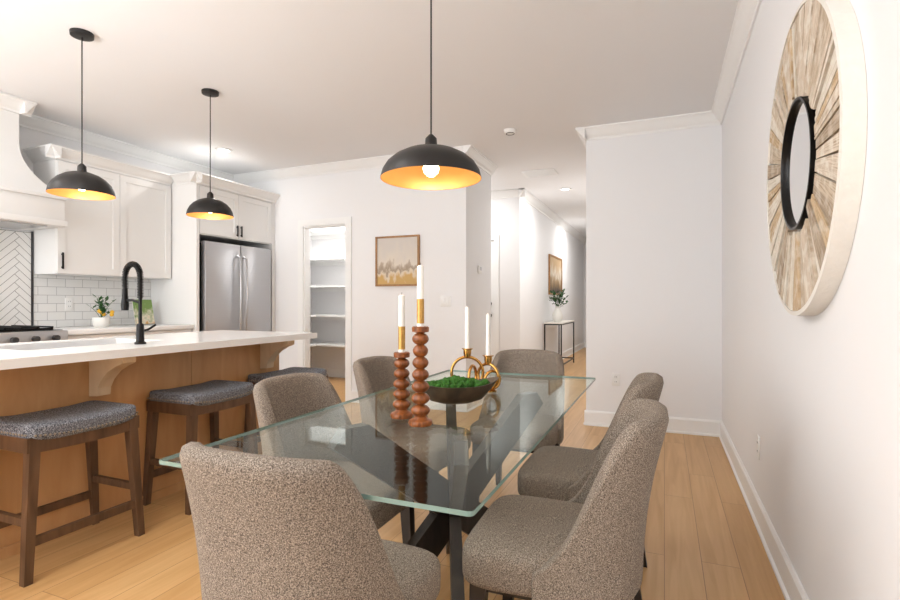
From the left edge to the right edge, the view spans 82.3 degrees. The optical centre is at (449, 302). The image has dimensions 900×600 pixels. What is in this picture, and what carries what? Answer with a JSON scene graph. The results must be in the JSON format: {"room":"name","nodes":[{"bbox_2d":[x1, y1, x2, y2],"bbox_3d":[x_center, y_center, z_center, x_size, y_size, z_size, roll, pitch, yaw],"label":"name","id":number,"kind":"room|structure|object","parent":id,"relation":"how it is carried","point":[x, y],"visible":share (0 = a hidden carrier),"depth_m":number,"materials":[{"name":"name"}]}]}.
{"room":"dining room","nodes":[
{"label":"dining room","id":0,"kind":"room"},
{"bbox_2d":[0,126,311,367],"bbox_3d":[-3.962,-0.240,3.805,0.100,2.740,9.380,0,0,23],"label":"wall","id":1,"kind":"structure","parent":0,"point":[28,138],"depth_m":4.79,"materials":[{"name":"paint"}]},
{"bbox_2d":[0,229,32,325],"bbox_3d":[-3.824,-0.201,3.987,0.013,0.838,1.052,0,0,23],"label":"backsplash","id":2,"kind":"structure","parent":1,"relation":"attached to","point":[16,247],"depth_m":4.36,"materials":[{"name":"tile"}]},
{"bbox_2d":[0,91,67,229],"bbox_3d":[-3.592,-1.111,3.851,0.543,0.993,1.050,0,0,23],"label":"range hood","id":3,"kind":"object","parent":1,"relation":"attached to","point":[25,203],"visible":0.96,"depth_m":4.03,"materials":[{"name":"paint"}]},
{"bbox_2d":[34,274,150,327],"bbox_3d":[-3.410,-0.015,4.989,0.007,0.466,1.102,0,0,23],"label":"tile backsplash","id":4,"kind":"structure","parent":1,"relation":"attached to","point":[50,291],"depth_m":4.82,"materials":[{"name":"white tile"}]},
{"bbox_2d":[65,298,72,309],"bbox_3d":[-3.505,0.010,4.741,0.009,0.114,0.070,0,0,23],"label":"wall outlet","id":5,"kind":"object","parent":4,"relation":"attached to","point":[68,301],"visible":1,"depth_m":4.74,"materials":[{"name":"white plastic"}]},
{"bbox_2d":[23,143,172,279],"bbox_3d":[-3.251,-0.785,4.876,0.387,1.070,1.176,0,0,23],"label":"upper cabinet","id":6,"kind":"object","parent":1,"relation":"attached to","point":[101,237],"visible":0.94,"depth_m":4.76,"materials":[{"name":"paint"}]},
{"bbox_2d":[19,115,232,180],"bbox_3d":[-4.180,-1.558,3.040,0.085,0.105,7.600,0,0,23],"label":"trim","id":7,"kind":"structure","parent":1,"relation":"attached to","point":[36,123],"depth_m":5.08,"materials":[{"name":"paint"}]},
{"bbox_2d":[312,227,344,368],"bbox_3d":[-1.288,-0.240,7.718,1.830,2.740,0.100,0,0,23],"label":"wall","id":8,"kind":"structure","parent":0,"point":[333,331],"depth_m":7.90,"materials":[{"name":"paint"}]},
{"bbox_2d":[310,228,344,348],"bbox_3d":[-1.580,-0.188,7.026,1.818,1.755,1.398,0,0,23],"label":"shelf","id":9,"kind":"object","parent":8,"relation":"attached to","point":[328,233],"visible":0.16,"depth_m":7.78,"materials":[{"name":"paint"}]},
{"bbox_2d":[311,367,344,377],"bbox_3d":[-1.312,1.062,7.660,1.830,0.135,0.024,0,0,23],"label":"baseboard","id":10,"kind":"structure","parent":8,"relation":"attached to","point":[332,372],"depth_m":7.84,"materials":[{"name":"paint"}]},
{"bbox_2d":[244,168,468,392],"bbox_3d":[-1.277,-0.240,6.002,3.170,2.740,0.100,0,0,23],"label":"wall","id":11,"kind":"structure","parent":0,"point":[377,208],"depth_m":5.73,"materials":[{"name":"paint"}]},
{"bbox_2d":[298,217,351,400],"bbox_3d":[-1.451,0.072,6.064,0.750,2.115,0.118,0,0,23],"label":"trim","id":12,"kind":"structure","parent":11,"relation":"attached to","point":[304,226],"depth_m":6.12,"materials":[{"name":"paint"}]},
{"bbox_2d":[233,146,462,183],"bbox_3d":[-1.312,-1.558,5.916,3.170,0.105,0.085,0,0,23],"label":"trim","id":13,"kind":"structure","parent":11,"relation":"attached to","point":[378,161],"depth_m":6.02,"materials":[{"name":"paint"}]},
{"bbox_2d":[375,234,419,285],"bbox_3d":[-0.577,-0.460,5.639,0.540,0.550,0.029,0,0,23],"label":"framed picture","id":14,"kind":"object","parent":11,"relation":"attached to","point":[397,258],"visible":0.83,"depth_m":5.64,"materials":[{"name":"brown wood"}]},
{"bbox_2d":[351,390,466,411],"bbox_3d":[-0.475,1.062,5.601,1.409,0.135,0.024,0,0,23],"label":"baseboard","id":15,"kind":"structure","parent":11,"relation":"attached to","point":[433,405],"depth_m":5.46,"materials":[{"name":"paint"}]},
{"bbox_2d":[440,296,450,305],"bbox_3d":[-0.047,-0.020,5.430,0.120,0.114,0.009,0,0,23],"label":"light switch","id":16,"kind":"object","parent":11,"relation":"attached to","point":[444,300],"visible":1,"depth_m":5.43,"materials":[{"name":"white plastic"}]},
{"bbox_2d":[0,0,737,237],"bbox_3d":[-0.058,-1.660,5.873,5.719,0.100,16.200,0,0,23],"label":"ceiling","id":17,"kind":"structure","parent":0,"point":[297,82],"depth_m":3.60,"materials":[{"name":"paint"}]},
{"bbox_2d":[46,28,115,199],"bbox_3d":[-2.195,-1.127,3.071,0.340,0.964,0.340,0,0,23],"label":"pendant lamp","id":18,"kind":"object","parent":17,"relation":"hanging from","point":[82,184],"visible":1,"depth_m":3.05,"materials":[{"name":"black metal"},{"name":"gold inner finish"},{"name":"glass"}]},
{"bbox_2d":[186,88,233,219],"bbox_3d":[-1.824,-1.135,3.919,0.330,0.949,0.330,0,0,23],"label":"pendant lamp","id":19,"kind":"object","parent":17,"relation":"hanging from","point":[209,207],"visible":1,"depth_m":3.87,"materials":[{"name":"black metal"},{"name":"gold"}]},
{"bbox_2d":[215,147,232,152],"bbox_3d":[-2.374,-1.603,5.408,0.170,0.011,0.170,0,0,23],"label":"recessed light","id":20,"kind":"object","parent":17,"relation":"in","point":[219,149],"visible":1,"depth_m":5.40,"materials":[{"name":"paint"}]},
{"bbox_2d":[380,0,480,189],"bbox_3d":[-0.073,-1.042,1.974,0.386,1.134,0.386,0,0,23],"label":"pendant lamp","id":21,"kind":"object","parent":17,"relation":"hanging from","point":[430,165],"visible":1,"depth_m":1.97,"materials":[{"name":"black metal"}]},
{"bbox_2d":[504,128,516,134],"bbox_3d":[0.560,-1.591,4.793,0.120,0.037,0.120,0,0,23],"label":"smoke detector","id":22,"kind":"object","parent":17,"relation":"attached to","point":[508,131],"visible":1,"depth_m":4.76,"materials":[{"name":"white plastic"}]},
{"bbox_2d":[521,168,557,177],"bbox_3d":[1.110,-1.604,6.362,0.400,0.011,0.300,0,0,23],"label":"ceiling vent","id":23,"kind":"object","parent":17,"relation":"attached to","point":[542,172],"depth_m":6.36,"materials":[{"name":"white metal"}]},
{"bbox_2d":[0,348,784,599],"bbox_3d":[-0.058,1.180,5.873,5.719,0.100,16.200,0,0,23],"label":"floor","id":24,"kind":"structure","parent":0,"point":[703,541],"depth_m":2.45,"materials":[{"name":"brown wood"}]},
{"bbox_2d":[0,325,67,343],"bbox_3d":[-3.466,0.656,3.864,0.730,0.947,0.756,0,0,23],"label":"range","id":25,"kind":"object","parent":24,"relation":"on","point":[13,333],"visible":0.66,"depth_m":3.90,"materials":[{"name":"metal"}]},
{"bbox_2d":[0,329,61,332],"bbox_3d":[-3.522,0.221,3.887,0.610,0.018,0.756,0,0,23],"label":"cooktop","id":26,"kind":"object","parent":25,"relation":"in","point":[1,330],"depth_m":3.88,"materials":[{"name":"black metal"}]},
{"bbox_2d":[0,400,144,587],"bbox_3d":[-1.761,0.811,2.352,0.369,0.638,0.516,0,0,23],"label":"bar stool","id":27,"kind":"object","parent":24,"relation":"on","point":[30,434],"visible":1,"depth_m":2.26,"materials":[{"name":"brown wood"}]},
{"bbox_2d":[0,400,135,439],"bbox_3d":[-1.761,0.537,2.352,0.360,0.091,0.480,0,0,23],"label":"cushion","id":28,"kind":"object","parent":27,"relation":"on","point":[94,418],"depth_m":2.28,"materials":[{"name":"grey fabric"}]},
{"bbox_2d":[53,324,193,338],"bbox_3d":[-3.138,0.675,4.807,0.648,0.910,1.225,0,0,23],"label":"base cabinet","id":29,"kind":"object","parent":24,"relation":"on","point":[80,332],"visible":0.12,"depth_m":4.62,"materials":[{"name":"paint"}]},
{"bbox_2d":[88,295,115,326],"bbox_3d":[-3.171,0.067,4.682,0.215,0.306,0.223,0,0,-44],"label":"potted plant","id":30,"kind":"object","parent":29,"relation":"on","point":[99,321],"visible":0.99,"depth_m":4.66,"materials":[{"name":"green plant"}]},
{"bbox_2d":[132,300,154,324],"bbox_3d":[-3.119,0.091,5.237,0.092,0.250,0.190,0,0,23],"label":"cookbook","id":31,"kind":"object","parent":29,"relation":"on","point":[147,309],"visible":0.71,"depth_m":5.24,"materials":[{"name":"paper"}]},
{"bbox_2d":[0,330,316,559],"bbox_3d":[-1.985,0.675,2.635,0.940,0.910,2.950,0,0,23],"label":"kitchen island","id":32,"kind":"object","parent":24,"relation":"on","point":[38,375],"visible":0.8,"depth_m":2.71,"materials":[{"name":"stone"}]},
{"bbox_2d":[0,330,316,369],"bbox_3d":[-1.985,0.240,2.635,0.940,0.040,2.950,0,0,23],"label":"island countertop","id":33,"kind":"structure","parent":32,"relation":"on","point":[38,353],"depth_m":2.80,"materials":[{"name":"stone"}]},
{"bbox_2d":[121,261,155,344],"bbox_3d":[-1.696,-0.003,2.805,0.168,0.445,0.121,0,0,23],"label":"kitchen faucet","id":34,"kind":"object","parent":33,"relation":"on","point":[140,330],"visible":1,"depth_m":2.75,"materials":[{"name":"black metal"}]},
{"bbox_2d":[142,380,257,514],"bbox_3d":[-1.457,0.811,3.049,0.369,0.638,0.516,0,0,23],"label":"bar stool","id":35,"kind":"object","parent":24,"relation":"on","point":[211,397],"visible":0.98,"depth_m":2.90,"materials":[{"name":"brown wood"}]},
{"bbox_2d":[149,380,253,405],"bbox_3d":[-1.457,0.537,3.049,0.360,0.091,0.480,0,0,23],"label":"cushion","id":36,"kind":"object","parent":35,"relation":"on","point":[213,392],"depth_m":2.94,"materials":[{"name":"grey fabric"}]},
{"bbox_2d":[151,171,279,331],"bbox_3d":[-2.649,-0.095,5.850,0.749,2.450,1.228,0,0,23],"label":"cabinet","id":37,"kind":"object","parent":24,"relation":"on","point":[175,300],"visible":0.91,"depth_m":5.40,"materials":[{"name":"white wood"}]},
{"bbox_2d":[199,241,270,330],"bbox_3d":[-2.618,0.232,5.872,0.732,1.755,0.960,0,0,23],"label":"refrigerator","id":38,"kind":"object","parent":24,"relation":"on","point":[235,280],"depth_m":5.67,"materials":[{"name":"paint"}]},
{"bbox_2d":[243,367,327,452],"bbox_3d":[-1.164,0.811,3.718,0.369,0.638,0.516,0,0,23],"label":"bar stool","id":39,"kind":"object","parent":24,"relation":"on","point":[253,378],"visible":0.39,"depth_m":3.64,"materials":[{"name":"brown wood"}]},
{"bbox_2d":[248,367,326,382],"bbox_3d":[-1.164,0.537,3.718,0.360,0.091,0.480,0,0,23],"label":"cushion","id":40,"kind":"object","parent":39,"relation":"on","point":[253,378],"depth_m":3.72,"materials":[{"name":"grey fabric"}]},
{"bbox_2d":[179,442,440,599],"bbox_3d":[-0.319,0.708,1.217,0.485,0.843,0.544,0,0,23],"label":"dining chair","id":41,"kind":"object","parent":24,"relation":"on","point":[266,527],"visible":1,"depth_m":0.99,"materials":[{"name":"fabric"},{"name":"wood"}]},
{"bbox_2d":[253,373,414,543],"bbox_3d":[-0.439,0.708,1.937,0.544,0.843,0.485,0,0,23],"label":"dining chair","id":42,"kind":"object","parent":24,"relation":"on","point":[279,398],"visible":0.36,"depth_m":2.01,"materials":[{"name":"fabric"},{"name":"wood"}]},
{"bbox_2d":[159,370,595,599],"bbox_3d":[0.016,0.754,1.924,0.810,0.752,1.815,0,0,23],"label":"glass dining table","id":43,"kind":"object","parent":24,"relation":"on","point":[454,508],"visible":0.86,"depth_m":1.78,"materials":[{"name":"clear glass"}]},
{"bbox_2d":[390,295,412,418],"bbox_3d":[-0.160,0.172,1.707,0.076,0.413,0.076,0,0,23],"label":"wooden candlestick","id":44,"kind":"object","parent":43,"relation":"on","point":[401,404],"visible":0.99,"depth_m":1.69,"materials":[{"name":"brown wood"}]},
{"bbox_2d":[398,295,404,351],"bbox_3d":[-0.160,0.069,1.707,0.022,0.191,0.022,0,0,23],"label":"candle","id":45,"kind":"object","parent":44,"relation":"on","point":[401,326],"depth_m":1.70,"materials":[{"name":"wax"}]},
{"bbox_2d":[408,263,432,426],"bbox_3d":[-0.092,0.127,1.601,0.076,0.503,0.076,0,0,23],"label":"wooden candlestick","id":46,"kind":"object","parent":43,"relation":"on","point":[420,411],"visible":1,"depth_m":1.58,"materials":[{"name":"brown wood"}]},
{"bbox_2d":[417,265,423,326],"bbox_3d":[-0.092,-0.021,1.601,0.022,0.191,0.022,0,0,23],"label":"candle","id":47,"kind":"object","parent":46,"relation":"on","point":[420,268],"depth_m":1.59,"materials":[{"name":"wax"}]},
{"bbox_2d":[413,375,497,403],"bbox_3d":[0.024,0.325,1.954,0.330,0.105,0.180,0,0,-10],"label":"moss bowl","id":48,"kind":"object","parent":43,"relation":"on","point":[454,389],"visible":0.98,"depth_m":1.90,"materials":[{"name":"brown wood"}]},
{"bbox_2d":[450,306,484,378],"bbox_3d":[0.075,0.197,2.204,0.127,0.363,0.090,0,0,-33],"label":"candle holder","id":49,"kind":"object","parent":43,"relation":"on","point":[467,350],"visible":0.65,"depth_m":2.20,"materials":[{"name":"metal"}]},
{"bbox_2d":[465,306,469,348],"bbox_3d":[0.074,0.114,2.205,0.021,0.198,0.021,0,0,0],"label":"taper candle","id":50,"kind":"object","parent":49,"relation":"on","point":[467,337],"depth_m":2.20,"materials":[{"name":"wax"}]},
{"bbox_2d":[462,348,472,356],"bbox_3d":[0.074,0.212,2.205,0.048,0.037,0.048,0,0,0],"label":"cup","id":51,"kind":"object","parent":49,"relation":"on","point":[466,351],"depth_m":2.19,"materials":[{"name":"gold metal"}]},
{"bbox_2d":[477,313,500,392],"bbox_3d":[0.167,0.211,2.209,0.104,0.333,0.077,0,0,3],"label":"candle holder","id":52,"kind":"object","parent":43,"relation":"on","point":[487,358],"visible":0.72,"depth_m":2.20,"materials":[{"name":"metal"}]},
{"bbox_2d":[486,313,489,354],"bbox_3d":[0.163,0.144,2.210,0.021,0.198,0.021,0,0,40],"label":"taper candle","id":53,"kind":"object","parent":52,"relation":"on","point":[487,316],"depth_m":2.20,"materials":[{"name":"wax"}]},
{"bbox_2d":[482,355,493,363],"bbox_3d":[0.163,0.242,2.210,0.048,0.037,0.048,0,0,40],"label":"cup","id":54,"kind":"object","parent":52,"relation":"on","point":[487,358],"depth_m":2.20,"materials":[{"name":"gold metal"}]},
{"bbox_2d":[353,356,470,512],"bbox_3d":[-0.205,0.708,2.621,0.544,0.843,0.484,0,0,23],"label":"dining chair","id":55,"kind":"object","parent":24,"relation":"on","point":[372,374],"visible":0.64,"depth_m":2.52,"materials":[{"name":"fabric"},{"name":"wood"}]},
{"bbox_2d":[470,349,564,500],"bbox_3d":[0.403,0.708,2.948,0.485,0.843,0.544,0,0,23],"label":"dining chair","id":56,"kind":"object","parent":24,"relation":"on","point":[551,390],"visible":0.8,"depth_m":3.05,"materials":[{"name":"upholstery fabric"},{"name":"wood"}]},
{"bbox_2d":[544,320,573,364],"bbox_3d":[1.967,0.730,9.201,0.300,0.800,1.300,0,0,23],"label":"console table","id":57,"kind":"object","parent":24,"relation":"on","point":[563,322],"visible":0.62,"depth_m":9.17,"materials":[{"name":"black metal"}]},
{"bbox_2d":[549,288,567,321],"bbox_3d":[1.869,0.035,8.898,0.349,0.590,0.376,0,0,8],"label":"vase","id":58,"kind":"object","parent":57,"relation":"on","point":[557,316],"visible":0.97,"depth_m":8.83,"materials":[{"name":"ceramic"}]},
{"bbox_2d":[462,398,668,599],"bbox_3d":[0.346,0.708,1.510,0.544,0.843,0.485,0,0,21],"label":"dining chair","id":59,"kind":"object","parent":24,"relation":"on","point":[590,545],"visible":1,"depth_m":1.30,"materials":[{"name":"brown fabric"}]},
{"bbox_2d":[517,372,663,599],"bbox_3d":[0.583,0.708,2.115,0.544,0.843,0.485,0,0,23],"label":"dining chair","id":60,"kind":"object","parent":24,"relation":"on","point":[551,472],"visible":0.29,"depth_m":1.99,"materials":[{"name":"upholstery fabric"},{"name":"wood"}]},
{"bbox_2d":[469,167,490,377],"bbox_3d":[0.300,-0.240,5.795,0.100,2.740,0.730,0,0,23],"label":"wall","id":61,"kind":"structure","parent":0,"point":[479,193],"depth_m":5.73,"materials":[{"name":"paint"}]},
{"bbox_2d":[467,397,483,411],"bbox_3d":[0.338,1.062,5.725,0.024,0.135,0.830,0,0,23],"label":"baseboard","id":62,"kind":"structure","parent":61,"relation":"attached to","point":[470,406],"depth_m":5.51,"materials":[{"name":"paint"}]},
{"bbox_2d":[478,265,481,273],"bbox_3d":[0.331,-0.370,5.711,0.022,0.090,0.100,0,0,23],"label":"thermostat","id":63,"kind":"object","parent":61,"relation":"attached to","point":[479,266],"visible":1,"depth_m":5.68,"materials":[{"name":"white plastic"}]},
{"bbox_2d":[463,145,497,175],"bbox_3d":[0.350,-1.558,5.674,0.085,0.105,0.915,0,0,23],"label":"trim","id":64,"kind":"structure","parent":61,"relation":"attached to","point":[481,161],"depth_m":5.63,"materials":[{"name":"paint"}]},
{"bbox_2d":[491,197,521,351],"bbox_3d":[0.440,-0.240,7.615,1.240,2.740,0.100,0,0,23],"label":"wall","id":65,"kind":"structure","parent":0,"point":[506,213],"depth_m":7.39,"materials":[{"name":"paint"}]},
{"bbox_2d":[491,241,493,361],"bbox_3d":[0.322,0.107,7.643,0.714,2.025,0.040,0,0,23],"label":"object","id":66,"kind":"object","parent":65,"relation":"attached to","point":[492,242],"visible":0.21,"depth_m":7.50,"materials":[{"name":"paint"}]},
{"bbox_2d":[491,235,498,356],"bbox_3d":[0.307,0.072,7.607,0.870,2.115,0.018,0,0,23],"label":"trim","id":67,"kind":"structure","parent":65,"relation":"attached to","point":[495,238],"depth_m":7.45,"materials":[{"name":"paint"}]},
{"bbox_2d":[491,188,525,199],"bbox_3d":[0.444,-1.558,7.514,1.325,0.105,0.085,0,0,23],"label":"trim","id":68,"kind":"structure","parent":65,"relation":"attached to","point":[510,193],"depth_m":7.36,"materials":[{"name":"paint"}]},
{"bbox_2d":[522,199,582,352],"bbox_3d":[2.168,-0.240,10.281,0.100,2.740,6.150,0,0,23],"label":"wall","id":69,"kind":"structure","parent":0,"point":[541,237],"depth_m":8.99,"materials":[{"name":"paint"}]},
{"bbox_2d":[518,188,585,243],"bbox_3d":[2.217,-1.558,10.161,0.085,0.105,6.335,0,0,23],"label":"trim","id":70,"kind":"structure","parent":69,"relation":"attached to","point":[530,199],"depth_m":8.98,"materials":[{"name":"paint"}]},
{"bbox_2d":[548,254,561,294],"bbox_3d":[1.988,-0.510,9.679,0.029,0.720,1.200,0,0,23],"label":"framed picture","id":71,"kind":"object","parent":69,"relation":"attached to","point":[554,263],"visible":0.83,"depth_m":9.55,"materials":[{"name":"brown wood"}]},
{"bbox_2d":[560,342,583,358],"bbox_3d":[2.206,1.062,10.211,0.024,0.135,6.250,0,0,23],"label":"baseboard","id":72,"kind":"structure","parent":69,"relation":"attached to","point":[578,347],"depth_m":11.39,"materials":[{"name":"paint"}]},
{"bbox_2d":[583,244,585,341],"bbox_3d":[3.982,-0.240,12.911,1.429,2.740,0.100,0,0,23],"label":"wall","id":73,"kind":"structure","parent":0,"point":[584,245],"depth_m":13.09,"materials":[{"name":"paint"}]},
{"bbox_2d":[586,125,721,420],"bbox_3d":[1.800,-0.240,4.612,1.120,2.740,0.100,0,0,23],"label":"wall","id":74,"kind":"structure","parent":0,"point":[654,200],"depth_m":4.55,"materials":[{"name":"paint"}]},
{"bbox_2d":[612,373,619,385],"bbox_3d":[1.506,0.695,4.676,0.070,0.114,0.009,0,0,23],"label":"wall outlet","id":75,"kind":"object","parent":74,"relation":"attached to","point":[615,376],"visible":1,"depth_m":4.67,"materials":[{"name":"white plastic"}]},
{"bbox_2d":[584,410,720,436],"bbox_3d":[1.770,1.062,4.558,1.134,0.135,0.024,0,0,23],"label":"baseboard","id":76,"kind":"structure","parent":74,"relation":"attached to","point":[703,427],"depth_m":4.46,"materials":[{"name":"paint"}]},
{"bbox_2d":[585,110,721,140],"bbox_3d":[1.764,-1.558,4.527,1.120,0.105,0.085,0,0,23],"label":"trim","id":77,"kind":"structure","parent":74,"relation":"attached to","point":[705,118],"depth_m":4.52,"materials":[{"name":"paint"}]},
{"bbox_2d":[722,0,899,599],"bbox_3d":[0.903,-0.240,0.870,0.100,2.740,7.700,0,0,23],"label":"wall","id":78,"kind":"structure","parent":0,"point":[820,393],"depth_m":1.58,"materials":[{"name":"paint"}]},
{"bbox_2d":[712,0,761,124],"bbox_3d":[0.817,-1.558,0.905,0.085,0.105,7.500,0,0,23],"label":"trim","id":79,"kind":"structure","parent":78,"relation":"attached to","point":[747,11],"depth_m":3.19,"materials":[{"name":"paint"}]},
{"bbox_2d":[757,434,759,459],"bbox_3d":[1.583,0.740,2.645,0.009,0.114,0.070,0,0,23],"label":"wall outlet","id":80,"kind":"object","parent":78,"relation":"attached to","point":[758,437],"visible":1,"depth_m":2.63,"materials":[{"name":"white plastic"}]},
{"bbox_2d":[719,421,808,599],"bbox_3d":[0.845,1.062,0.894,0.024,0.135,7.500,0,0,23],"label":"baseboard","id":81,"kind":"structure","parent":78,"relation":"attached to","point":[789,582],"depth_m":2.38,"materials":[{"name":"paint"}]},
{"bbox_2d":[767,0,866,315],"bbox_3d":[1.166,-0.458,1.703,0.052,1.000,1.000,0,0,23],"label":"wall mirror","id":82,"kind":"object","parent":78,"relation":"attached to","point":[818,134],"visible":1,"depth_m":1.49,"materials":[{"name":"brown wood"}]},
{"bbox_2d":[785,101,809,225],"bbox_3d":[1.164,-0.458,1.704,0.018,0.418,0.418,0,0,23],"label":"mirror glass","id":83,"kind":"object","parent":82,"relation":"attached to","point":[797,120],"depth_m":1.72,"materials":[{"name":"silver mirror"}]},
{"bbox_3d":[2.962,-0.240,8.732,0.100,2.740,8.400,0,0,23],"label":"wall","id":84,"kind":"structure","parent":0,"visible":0},
{"bbox_2d":[575,127,585,148],"bbox_3d":[2.841,-1.558,8.682,0.085,0.105,8.585,0,0,23],"label":"trim","id":85,"kind":"structure","parent":84,"relation":"attached to","point":[580,131],"depth_m":4.73,"materials":[{"name":"paint"}]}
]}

